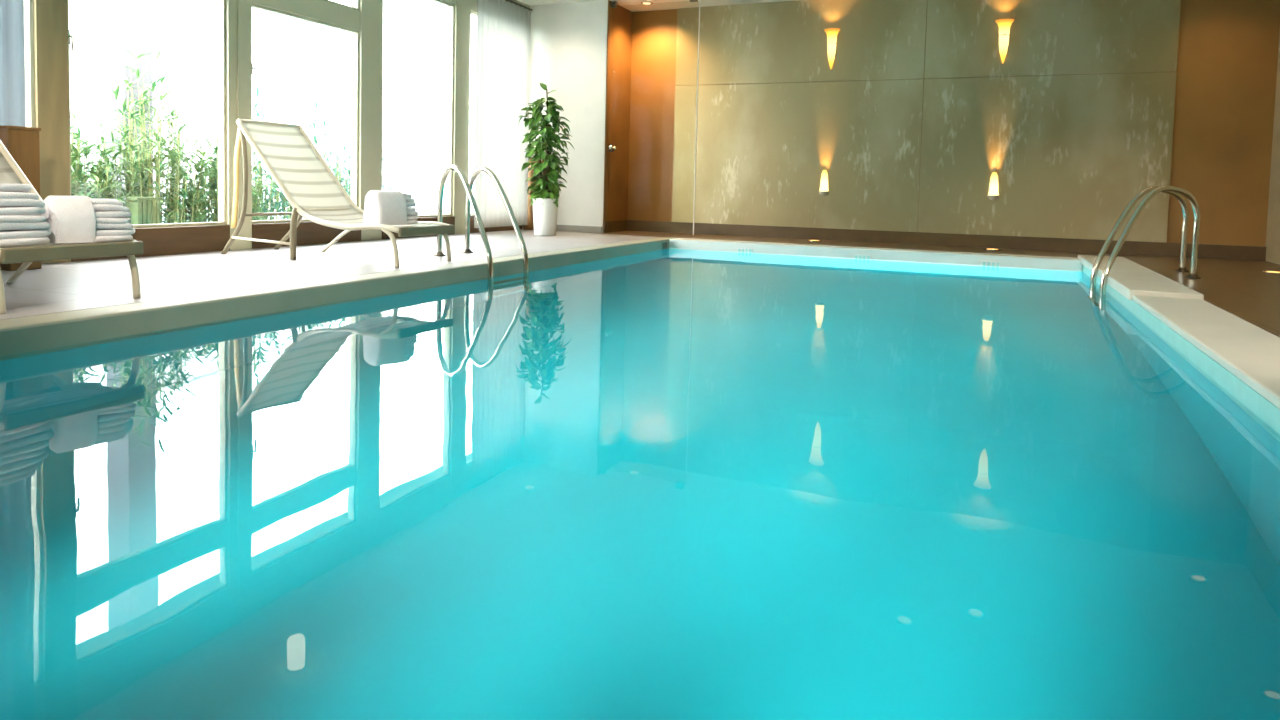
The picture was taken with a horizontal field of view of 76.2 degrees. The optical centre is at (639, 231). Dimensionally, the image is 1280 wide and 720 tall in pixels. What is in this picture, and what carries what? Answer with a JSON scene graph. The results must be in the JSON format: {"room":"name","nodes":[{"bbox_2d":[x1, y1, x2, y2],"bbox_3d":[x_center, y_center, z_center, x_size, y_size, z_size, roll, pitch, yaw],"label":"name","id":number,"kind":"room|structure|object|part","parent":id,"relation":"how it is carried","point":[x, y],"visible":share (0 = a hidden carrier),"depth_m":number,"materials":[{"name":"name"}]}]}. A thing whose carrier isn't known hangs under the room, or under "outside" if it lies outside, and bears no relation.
{"room":"spa","nodes":[
{"label":"spa","id":0,"kind":"room"},
{"bbox_2d":[529,0,607,232],"bbox_3d":[-0.809,-1.443,10.641,1.200,2.841,0.865,3,3,23],"label":"wall","id":1,"kind":"structure","parent":0,"point":[568,41],"depth_m":10.16,"materials":[{"name":"white paint"}]},
{"bbox_2d":[441,0,524,12],"bbox_3d":[-3.116,-2.540,6.547,0.115,0.321,8.250,3,3,23],"label":"trim","id":2,"kind":"structure","parent":1,"relation":"attached to","point":[453,2],"depth_m":9.26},
{"bbox_2d":[68,0,229,261],"bbox_3d":[-3.476,-1.086,5.813,0.141,2.520,1.198,3,3,23],"label":"window","id":3,"kind":"structure","parent":2,"relation":"attached to","point":[170,238],"depth_m":6.18,"materials":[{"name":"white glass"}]},
{"bbox_3d":[-3.665,-1.230,5.249,0.056,0.140,0.020,3,3,23],"label":"handle","id":4,"kind":"part","parent":3,"relation":"part of","materials":[{"name":"metal"}]},
{"bbox_3d":[-3.511,0.072,5.879,0.125,0.200,1.198,3,3,23],"label":"sill","id":5,"kind":"part","parent":3,"relation":"part of","materials":[{"name":"brown wood"}]},
{"bbox_2d":[252,0,360,248],"bbox_3d":[-2.908,-1.143,7.129,0.141,2.520,1.235,3,3,23],"label":"window","id":6,"kind":"structure","parent":2,"relation":"attached to","point":[328,13],"depth_m":7.25,"materials":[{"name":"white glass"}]},
{"bbox_3d":[-3.104,-1.287,6.548,0.056,0.140,0.020,3,3,23],"label":"handle","id":7,"kind":"part","parent":6,"relation":"part of","materials":[{"name":"metal"}]},
{"bbox_3d":[-2.943,0.014,7.195,0.125,0.200,1.235,3,3,23],"label":"sill","id":8,"kind":"part","parent":6,"relation":"part of","materials":[{"name":"brown wood"}]},
{"bbox_3d":[-2.907,-1.946,7.094,0.100,0.183,1.235,3,3,23],"label":"transom rail","id":9,"kind":"part","parent":6,"relation":"part of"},
{"bbox_2d":[382,0,454,238],"bbox_3d":[-2.321,-1.204,8.508,0.125,2.520,1.170,3,3,23],"label":"window","id":10,"kind":"structure","parent":2,"relation":"attached to","point":[448,218],"depth_m":9.00,"materials":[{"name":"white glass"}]},
{"bbox_3d":[-2.350,-0.046,8.571,0.125,0.200,1.170,3,3,23],"label":"sill","id":11,"kind":"part","parent":10,"relation":"part of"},
{"bbox_3d":[-2.326,-1.304,8.506,0.060,2.320,1.170,3,3,23],"label":"frame","id":12,"kind":"part","parent":10,"relation":"part of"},
{"bbox_2d":[470,11,522,232],"bbox_3d":[-1.753,-1.261,9.825,0.125,2.520,1.160,3,3,23],"label":"window","id":13,"kind":"structure","parent":1,"relation":"in","point":[472,229],"depth_m":9.65,"materials":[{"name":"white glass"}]},
{"bbox_3d":[-1.758,-1.361,9.822,0.060,2.320,1.160,3,3,23],"label":"frame","id":14,"kind":"part","parent":13,"relation":"part of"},
{"bbox_3d":[-1.782,-0.103,9.887,0.125,0.200,1.160,3,3,23],"label":"sill","id":15,"kind":"part","parent":13,"relation":"part of","materials":[{"name":"brown wood"}]},
{"bbox_2d":[556,225,601,232],"bbox_3d":[-0.964,-0.042,10.289,1.075,0.075,0.016,3,3,23],"label":"baseboard","id":16,"kind":"structure","parent":1,"relation":"attached to","point":[596,229],"depth_m":10.19,"materials":[{"name":"grey stone"}]},
{"bbox_2d":[608,0,699,235],"bbox_3d":[0.132,-1.384,9.867,1.182,2.829,0.140,3,3,23],"label":"door","id":17,"kind":"structure","parent":1,"relation":"in","point":[614,4],"depth_m":9.65,"materials":[{"name":"clear glass"}]},
{"bbox_2d":[603,0,631,232],"bbox_3d":[-0.280,-1.414,10.338,0.012,2.841,0.705,3,3,23],"label":"wall","id":18,"kind":"structure","parent":0,"point":[619,23],"depth_m":10.31,"materials":[{"name":"brown wood"}]},
{"bbox_2d":[604,220,626,232],"bbox_3d":[-0.305,-0.065,10.397,0.014,0.140,0.665,3,3,23],"label":"baseboard","id":19,"kind":"structure","parent":18,"relation":"attached to","point":[621,225],"depth_m":10.36,"materials":[{"name":"brown wood"}]},
{"bbox_2d":[0,248,1279,719],"bbox_3d":[0.088,0.496,3.448,4.125,0.001,10.757,3,3,23],"label":"pool water","id":20,"kind":"object","parent":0,"point":[670,483],"visible":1,"depth_m":1.72,"materials":[{"name":"blue liquid"}]},
{"bbox_2d":[0,229,1279,336],"bbox_3d":[-0.065,0.473,3.718,8.190,0.200,13.133,3,3,23],"label":"floor","id":21,"kind":"structure","parent":0,"point":[59,287],"depth_m":5.46,"materials":[{"name":"stone"}]},
{"bbox_2d":[0,125,40,270],"bbox_3d":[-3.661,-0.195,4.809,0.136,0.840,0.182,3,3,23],"label":"base cabinet","id":22,"kind":"object","parent":21,"relation":"on","point":[22,143],"visible":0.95,"depth_m":4.77,"materials":[{"name":"orange wood"}]},
{"bbox_2d":[33,0,70,263],"bbox_3d":[-3.765,-1.219,5.175,0.122,2.841,0.192,3,3,23],"label":"pillar","id":23,"kind":"structure","parent":21,"relation":"on","point":[50,17],"depth_m":5.17,"materials":[{"name":"beige paint"}]},
{"bbox_2d":[0,140,142,313],"bbox_3d":[-3.173,-0.210,3.831,1.630,1.024,0.621,3,3,23],"label":"sun lounger","id":24,"kind":"object","parent":21,"relation":"on","point":[10,172],"visible":0.62,"depth_m":3.64,"materials":[{"name":"beige wood"}]},
{"bbox_3d":[-2.630,0.199,3.312,0.144,0.271,0.030,3,3,23],"label":"leg","id":25,"kind":"part","parent":24,"relation":"part of","materials":[{"name":"beige metal"}]},
{"bbox_3d":[-3.358,-0.392,3.912,0.705,0.646,0.546,3,3,23],"label":"backrest","id":26,"kind":"part","parent":24,"relation":"part of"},
{"bbox_3d":[-3.042,0.134,4.109,0.474,0.314,0.027,3,3,23],"label":"leg","id":27,"kind":"part","parent":24,"relation":"part of","materials":[{"name":"beige metal"}]},
{"bbox_2d":[0,184,50,246],"bbox_3d":[-2.706,-0.072,3.401,0.316,0.257,0.374,3,3,23],"label":"folded towel","id":28,"kind":"object","parent":24,"relation":"on","point":[19,224],"visible":1,"depth_m":3.40,"materials":[{"name":"white fabric"}]},
{"bbox_3d":[-2.743,0.009,3.664,0.665,0.132,0.546,3,3,23],"label":"seat","id":29,"kind":"part","parent":24,"relation":"part of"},
{"bbox_3d":[-2.951,-0.332,4.049,1.376,0.778,0.036,3,3,23],"label":"rail","id":30,"kind":"part","parent":24,"relation":"part of","materials":[{"name":"beige metal"}]},
{"bbox_2d":[41,196,134,242],"bbox_3d":[-2.528,-0.060,3.749,0.264,0.205,0.344,4,4,43],"label":"folded towel","id":31,"kind":"object","parent":24,"relation":"on","point":[72,219],"visible":0.96,"depth_m":3.64,"materials":[{"name":"white fabric"}]},
{"bbox_3d":[-2.404,0.176,3.835,0.144,0.271,0.030,3,3,23],"label":"leg","id":32,"kind":"part","parent":24,"relation":"part of","materials":[{"name":"beige metal"}]},
{"bbox_2d":[217,0,251,249],"bbox_3d":[-3.201,-1.275,6.458,0.140,2.841,0.218,3,3,23],"label":"trim","id":33,"kind":"structure","parent":21,"relation":"on","point":[238,12],"depth_m":6.42,"materials":[{"name":"beige paint"}]},
{"bbox_2d":[221,119,453,267],"bbox_3d":[-2.265,-0.302,5.997,1.750,1.019,0.621,3,3,23],"label":"sun lounger","id":34,"kind":"object","parent":21,"relation":"on","point":[315,194],"visible":0.97,"depth_m":6.00,"materials":[{"name":"beige fabric"}]},
{"bbox_3d":[-2.992,-0.305,6.019,0.261,0.984,0.032,3,3,23],"label":"leg","id":35,"kind":"part","parent":34,"relation":"part of","materials":[{"name":"beige metal"}]},
{"bbox_3d":[-2.967,-0.389,5.998,0.102,0.741,0.055,3,3,23],"label":"wooden arm","id":36,"kind":"part","parent":34,"relation":"part of","materials":[{"name":"yellow wood"}]},
{"bbox_3d":[-2.806,-0.328,6.537,0.330,0.986,0.032,3,3,23],"label":"leg","id":37,"kind":"part","parent":34,"relation":"part of","materials":[{"name":"beige metal"}]},
{"bbox_3d":[-2.447,0.016,5.777,0.069,0.375,0.049,3,3,23],"label":"leg","id":38,"kind":"part","parent":34,"relation":"part of","materials":[{"name":"beige metal"}]},
{"bbox_3d":[-2.561,-0.490,6.125,0.585,0.642,0.546,3,3,23],"label":"backrest","id":39,"kind":"part","parent":34,"relation":"part of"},
{"bbox_3d":[-2.270,-0.401,5.693,1.498,0.771,0.036,3,3,23],"label":"rail","id":40,"kind":"part","parent":34,"relation":"part of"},
{"bbox_3d":[-2.281,0.031,6.337,0.516,0.314,0.027,3,3,23],"label":"leg","id":41,"kind":"part","parent":34,"relation":"part of","materials":[{"name":"beige metal"}]},
{"bbox_3d":[-1.891,-0.088,5.853,0.905,0.132,0.546,3,3,23],"label":"seat","id":42,"kind":"part","parent":34,"relation":"part of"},
{"bbox_3d":[-2.045,-0.424,6.215,1.498,0.771,0.036,3,3,23],"label":"rail","id":43,"kind":"part","parent":34,"relation":"part of","materials":[{"name":"beige metal"}]},
{"bbox_2d":[363,190,417,224],"bbox_3d":[-1.738,-0.167,5.731,0.334,0.235,0.264,-2,4,-45],"label":"folded towel","id":44,"kind":"object","parent":34,"relation":"on","point":[380,207],"visible":0.99,"depth_m":5.62,"materials":[{"name":"white fabric"}]},
{"bbox_3d":[-1.667,0.106,5.455,0.144,0.271,0.030,3,3,23],"label":"leg","id":45,"kind":"part","parent":34,"relation":"part of","materials":[{"name":"beige metal"}]},
{"bbox_3d":[-1.442,0.083,5.978,0.144,0.271,0.030,3,3,23],"label":"leg","id":46,"kind":"part","parent":34,"relation":"part of","materials":[{"name":"beige metal"}]},
{"bbox_2d":[351,0,382,240],"bbox_3d":[-2.619,-1.335,7.831,0.122,2.841,0.297,3,3,23],"label":"trim","id":47,"kind":"structure","parent":21,"relation":"on","point":[371,19],"depth_m":7.78,"materials":[{"name":"beige paint"}]},
{"bbox_2d":[445,0,470,233],"bbox_3d":[-2.043,-1.393,9.165,0.122,2.841,0.270,3,3,23],"label":"trim","id":48,"kind":"structure","parent":21,"relation":"on","point":[462,14],"depth_m":9.12,"materials":[{"name":"beige paint"}]},
{"bbox_2d":[433,165,528,280],"bbox_3d":[-1.219,0.329,6.263,0.474,1.656,1.086,-1,4,-40],"label":"pool ladder","id":49,"kind":"object","parent":21,"relation":"attached to","point":[470,200],"visible":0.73,"depth_m":6.27,"materials":[{"name":"metal"}]},
{"bbox_3d":[-1.312,0.338,6.063,0.040,1.656,0.886,-1,4,-38],"label":"rail","id":50,"kind":"part","parent":49,"relation":"part of","materials":[{"name":"metal"}]},
{"bbox_3d":[-1.144,0.321,6.453,0.839,1.656,0.041,4,4,45],"label":"rail","id":51,"kind":"part","parent":49,"relation":"part of","materials":[{"name":"metal"}]},
{"bbox_2d":[524,157,544,229],"bbox_3d":[-1.333,-0.479,10.364,0.276,0.920,0.102,3,3,23],"label":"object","id":52,"kind":"object","parent":21,"relation":"on","point":[530,226],"visible":0.14,"depth_m":10.34,"materials":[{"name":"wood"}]},
{"bbox_2d":[518,82,573,235],"bbox_3d":[-1.064,-0.825,9.283,0.634,1.741,0.585,2,3,3],"label":"potted plant","id":53,"kind":"object","parent":21,"relation":"on","point":[544,201],"visible":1,"depth_m":9.20,"materials":[{"name":"green plant"}]},
{"bbox_3d":[-1.084,-0.970,9.281,0.172,1.292,0.077,3,3,23],"label":"stem","id":54,"kind":"part","parent":53,"relation":"part of","materials":[{"name":"green plant"}]},
{"bbox_3d":[-1.082,-0.165,9.310,0.300,0.420,0.300,3,3,23],"label":"pot","id":55,"kind":"part","parent":53,"relation":"part of","materials":[{"name":"white ceramic"}]},
{"bbox_2d":[1090,186,1200,294],"bbox_3d":[3.849,0.469,6.205,1.373,1.630,0.518,0,3,-19],"label":"pool ladder","id":56,"kind":"object","parent":21,"relation":"attached to","point":[1174,191],"visible":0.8,"depth_m":6.04,"materials":[{"name":"metal"}]},
{"bbox_2d":[1262,271,1279,273],"bbox_3d":[5.186,0.336,6.660,0.170,0.011,0.170,3,3,23],"label":"floor light","id":57,"kind":"object","parent":21,"relation":"on","point":[1270,272],"visible":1,"depth_m":6.63,"materials":[{"name":"metal"}]},
{"bbox_2d":[517,0,795,11],"bbox_3d":[-0.231,-2.547,3.631,8.890,0.150,13.283,3,3,23],"label":"ceiling","id":58,"kind":"structure","parent":0,"point":[631,5],"depth_m":10.06,"materials":[{"name":"paint"}]},
{"bbox_2d":[0,0,25,126],"bbox_3d":[-4.173,-1.151,3.876,0.070,2.725,2.360,3,3,23],"label":"curtain","id":59,"kind":"object","parent":58,"relation":"hanging from","point":[12,37],"visible":0.35,"depth_m":4.87,"materials":[{"name":"fabric"}]},
{"bbox_2d":[474,0,532,227],"bbox_3d":[-1.625,-1.412,9.757,0.054,2.715,1.190,3,3,23],"label":"curtain","id":60,"kind":"object","parent":58,"relation":"hanging from","point":[503,27],"visible":0.94,"depth_m":9.71,"materials":[{"name":"white sheer fabric"}]},
{"bbox_3d":[-1.593,-2.752,9.685,0.023,0.024,1.190,3,3,23],"label":"rail","id":61,"kind":"part","parent":60,"relation":"part of","materials":[{"name":"metal"}]},
{"bbox_2d":[641,1,652,4],"bbox_3d":[0.084,-2.804,10.033,0.150,0.014,0.150,3,3,23],"label":"recessed light","id":62,"kind":"object","parent":58,"relation":"in","point":[643,2],"visible":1,"depth_m":10.00,"materials":[{"name":"metal"}]},
{"bbox_2d":[627,0,1279,246],"bbox_3d":[3.044,-1.181,9.380,7.090,3.041,0.150,3,3,23],"label":"wall","id":63,"kind":"structure","parent":0,"point":[1227,58],"depth_m":8.17,"materials":[{"name":"paint"}]},
{"bbox_2d":[672,79,923,231],"bbox_3d":[1.804,-0.918,9.833,2.994,1.728,0.022,3,3,23],"label":"wall panel","id":64,"kind":"object","parent":63,"relation":"attached to","point":[763,151],"visible":1,"depth_m":9.77,"materials":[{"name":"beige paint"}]},
{"bbox_2d":[819,170,828,195],"bbox_3d":[2.172,-0.572,9.637,0.124,0.305,0.062,3,3,23],"label":"uplight","id":65,"kind":"object","parent":64,"relation":"attached to","point":[823,191],"visible":1,"depth_m":9.63,"materials":[{"name":"white glass"}]},
{"bbox_2d":[819,191,828,195],"bbox_3d":[2.169,-0.447,9.644,0.124,0.055,0.062,3,3,23],"label":"cup","id":66,"kind":"object","parent":65,"relation":"on","point":[823,193],"depth_m":9.63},
{"bbox_2d":[675,0,926,85],"bbox_3d":[1.838,-2.270,9.761,2.994,0.967,0.018,3,3,23],"label":"wall panel","id":67,"kind":"object","parent":63,"relation":"attached to","point":[783,41],"visible":1,"depth_m":9.72,"materials":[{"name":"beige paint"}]},
{"bbox_2d":[824,28,839,68],"bbox_3d":[2.232,-2.130,9.528,0.190,0.460,0.098,3,3,23],"label":"wall sconce","id":68,"kind":"object","parent":67,"relation":"attached to","point":[831,33],"visible":1,"depth_m":9.52,"materials":[{"name":"glass"}]},
{"bbox_2d":[627,220,1265,260],"bbox_3d":[2.983,0.071,9.363,6.878,0.140,0.030,3,3,23],"label":"baseboard","id":69,"kind":"structure","parent":63,"relation":"attached to","point":[1233,252],"depth_m":9.11,"materials":[{"name":"brown wood"}]},
{"bbox_2d":[918,72,1176,242],"bbox_3d":[4.292,-0.800,8.765,2.414,1.728,0.022,3,3,23],"label":"wall panel","id":70,"kind":"object","parent":63,"relation":"attached to","point":[1068,154],"visible":1,"depth_m":8.72,"materials":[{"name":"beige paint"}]},
{"bbox_2d":[987,172,999,199],"bbox_3d":[3.865,-0.491,8.910,0.124,0.305,0.062,3,3,23],"label":"uplight","id":71,"kind":"object","parent":70,"relation":"attached to","point":[993,194],"visible":1,"depth_m":8.91,"materials":[{"name":"white glass"}]},
{"bbox_2d":[987,195,999,199],"bbox_3d":[3.862,-0.366,8.916,0.124,0.055,0.062,3,3,23],"label":"cup","id":72,"kind":"object","parent":71,"relation":"on","point":[991,197],"depth_m":8.90,"materials":[{"name":"metal"}]},
{"bbox_2d":[924,0,1180,78],"bbox_3d":[4.325,-2.151,8.693,2.414,0.967,0.018,3,3,23],"label":"wall panel","id":73,"kind":"object","parent":63,"relation":"attached to","point":[1047,37],"visible":1,"depth_m":8.66,"materials":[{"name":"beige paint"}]},
{"bbox_2d":[996,19,1013,62],"bbox_3d":[3.926,-2.049,8.801,0.190,0.460,0.098,3,3,23],"label":"wall sconce","id":74,"kind":"object","parent":73,"relation":"attached to","point":[1004,25],"visible":1,"depth_m":8.80,"materials":[{"name":"glass"}]},
{"bbox_2d":[1265,34,1279,263],"bbox_3d":[3.705,-0.767,2.037,0.150,3.041,13.133,3,3,23],"label":"wall","id":75,"kind":"structure","parent":0,"point":[1272,246],"depth_m":7.85,"materials":[{"name":"brown wood"}]},
{"bbox_3d":[0.072,1.105,3.481,4.521,1.050,11.156,3,3,23],"label":"basin","id":76,"kind":"object","parent":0,"visible":0},
{"bbox_2d":[0,237,672,356],"bbox_3d":[-1.897,0.392,4.300,0.202,0.190,11.356,3,3,23],"label":"pool edge","id":77,"kind":"structure","parent":76,"relation":"on","point":[47,331],"depth_m":4.03,"materials":[{"name":"grey stone"}]},
{"bbox_2d":[661,240,667,248],"bbox_3d":[0.275,0.152,9.066,0.008,0.090,0.180,3,3,23],"label":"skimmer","id":78,"kind":"object","parent":77,"relation":"attached to","point":[664,245],"visible":1,"depth_m":9.06,"materials":[{"name":"grey plastic"}]},
{"bbox_2d":[669,238,1082,270],"bbox_3d":[2.276,0.265,8.519,4.121,0.190,0.300,3,3,23],"label":"trim","id":79,"kind":"structure","parent":76,"relation":"on","point":[910,255],"depth_m":8.28,"materials":[{"name":"white stone"}]},
{"bbox_2d":[737,248,752,252],"bbox_3d":[1.136,0.213,8.835,0.170,0.060,0.018,3,3,23],"label":"inlet","id":80,"kind":"object","parent":79,"relation":"attached to","point":[746,250],"visible":0.73,"depth_m":8.83,"materials":[{"name":"white plastic"}]},
{"bbox_2d":[854,254,870,258],"bbox_3d":[2.275,0.268,8.346,0.170,0.060,0.018,3,3,23],"label":"inlet","id":81,"kind":"object","parent":79,"relation":"attached to","point":[856,256],"visible":0.66,"depth_m":8.34,"materials":[{"name":"white plastic"}]},
{"bbox_2d":[981,261,1000,266],"bbox_3d":[3.385,0.321,7.869,0.170,0.060,0.018,3,3,23],"label":"inlet","id":82,"kind":"object","parent":79,"relation":"attached to","point":[983,263],"visible":0.69,"depth_m":7.87,"materials":[{"name":"plastic"}]},
{"bbox_2d":[1083,265,1279,433],"bbox_3d":[2.146,0.602,2.564,0.357,0.155,11.356,3,3,23],"label":"trim","id":83,"kind":"structure","parent":76,"relation":"on","point":[1265,410],"depth_m":3.16,"materials":[{"name":"teal tile"}]},
{"bbox_2d":[1078,255,1203,300],"bbox_3d":[3.753,0.329,6.306,0.381,0.065,3.196,3,3,23],"label":"trim","id":84,"kind":"structure","parent":83,"relation":"on","point":[1127,277],"depth_m":5.47,"materials":[{"name":"beige stone"}]},
{"bbox_2d":[1133,295,1279,408],"bbox_3d":[1.514,0.571,1.094,0.361,0.035,8.160,3,3,23],"label":"pool edge","id":85,"kind":"structure","parent":83,"relation":"on","point":[1249,352],"depth_m":3.44,"materials":[{"name":"beige stone"}]},
{"bbox_3d":[-5.568,-1.038,1.022,0.120,2.841,3.950,3,3,23],"label":"wall","id":86,"kind":"structure","parent":0,"visible":0},
{"bbox_2d":[24,0,34,126],"bbox_3d":[-4.283,-1.005,3.962,0.125,2.520,2.460,3,3,23],"label":"window","id":87,"kind":"structure","parent":86,"relation":"in","point":[28,4],"depth_m":5.07,"materials":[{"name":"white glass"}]},
{"label":"outside","id":88,"kind":"structure","parent":0,"visible":0},
{"bbox_2d":[162,210,472,223],"bbox_3d":[-6.774,-0.070,11.640,10.380,0.200,28.000,3,3,23],"label":"ground","id":89,"kind":"structure","parent":88,"point":[421,212],"depth_m":16.21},
{"bbox_2d":[71,103,117,195],"bbox_3d":[-5.193,-0.529,7.212,1.125,1.276,1.117,3,4,32],"label":"clump","id":90,"kind":"object","parent":89,"relation":"on","point":[72,103],"visible":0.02,"depth_m":7.27,"materials":[{"name":"green plant"}]},
{"bbox_2d":[70,100,137,201],"bbox_3d":[-4.603,-0.454,6.560,1.112,1.225,0.944,4,4,44],"label":"clump","id":91,"kind":"object","parent":89,"relation":"on","point":[98,187],"visible":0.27,"depth_m":6.57,"materials":[{"name":"green plant"}]},
{"bbox_2d":[102,0,153,205],"bbox_3d":[-5.171,-2.550,8.224,0.420,5.200,0.380,3,3,23],"label":"pillar","id":92,"kind":"structure","parent":89,"relation":"on","point":[127,25],"depth_m":8.16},
{"bbox_2d":[126,197,161,224],"bbox_3d":[-4.056,-0.066,6.676,0.188,0.428,0.196,3,4,33],"label":"planter","id":93,"kind":"object","parent":89,"relation":"on","point":[143,212],"visible":0.57,"depth_m":6.61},
{"bbox_2d":[80,48,217,223],"bbox_3d":[-4.306,-0.729,7.232,1.215,1.713,1.179,3,3,23],"label":"plants","id":94,"kind":"object","parent":89,"relation":"on","point":[172,196],"visible":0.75,"depth_m":7.12,"materials":[{"name":"green plant"}]},
{"bbox_2d":[177,122,281,222],"bbox_3d":[-4.027,-0.493,7.905,1.062,1.184,1.104,3,3,23],"label":"clump","id":95,"kind":"object","parent":89,"relation":"on","point":[214,198],"visible":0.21,"depth_m":7.84,"materials":[{"name":"green plant"}]},
{"bbox_2d":[204,86,290,220],"bbox_3d":[-4.181,-0.757,8.769,1.221,1.612,1.150,3,3,23],"label":"bush","id":96,"kind":"object","parent":89,"relation":"on","point":[259,170],"visible":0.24,"depth_m":8.76,"materials":[{"name":"green plant"}]},
{"bbox_2d":[69,32,475,217],"bbox_3d":[-7.009,-1.395,11.683,0.320,2.430,28.000,3,3,23],"label":"wall","id":97,"kind":"structure","parent":89,"relation":"on","point":[416,123],"depth_m":13.98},
{"bbox_2d":[263,99,350,219],"bbox_3d":[-3.818,-0.759,9.523,1.140,1.553,1.104,0,4,-31],"label":"bush","id":98,"kind":"object","parent":89,"relation":"on","point":[323,121],"visible":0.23,"depth_m":9.50,"materials":[{"name":"green plant"}]},
{"bbox_2d":[328,124,400,197],"bbox_3d":[-3.538,-0.753,10.280,1.147,1.472,1.023,0,3,-20],"label":"bush","id":99,"kind":"object","parent":89,"relation":"on","point":[385,177],"visible":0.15,"depth_m":10.27,"materials":[{"name":"green plant"}]}
]}

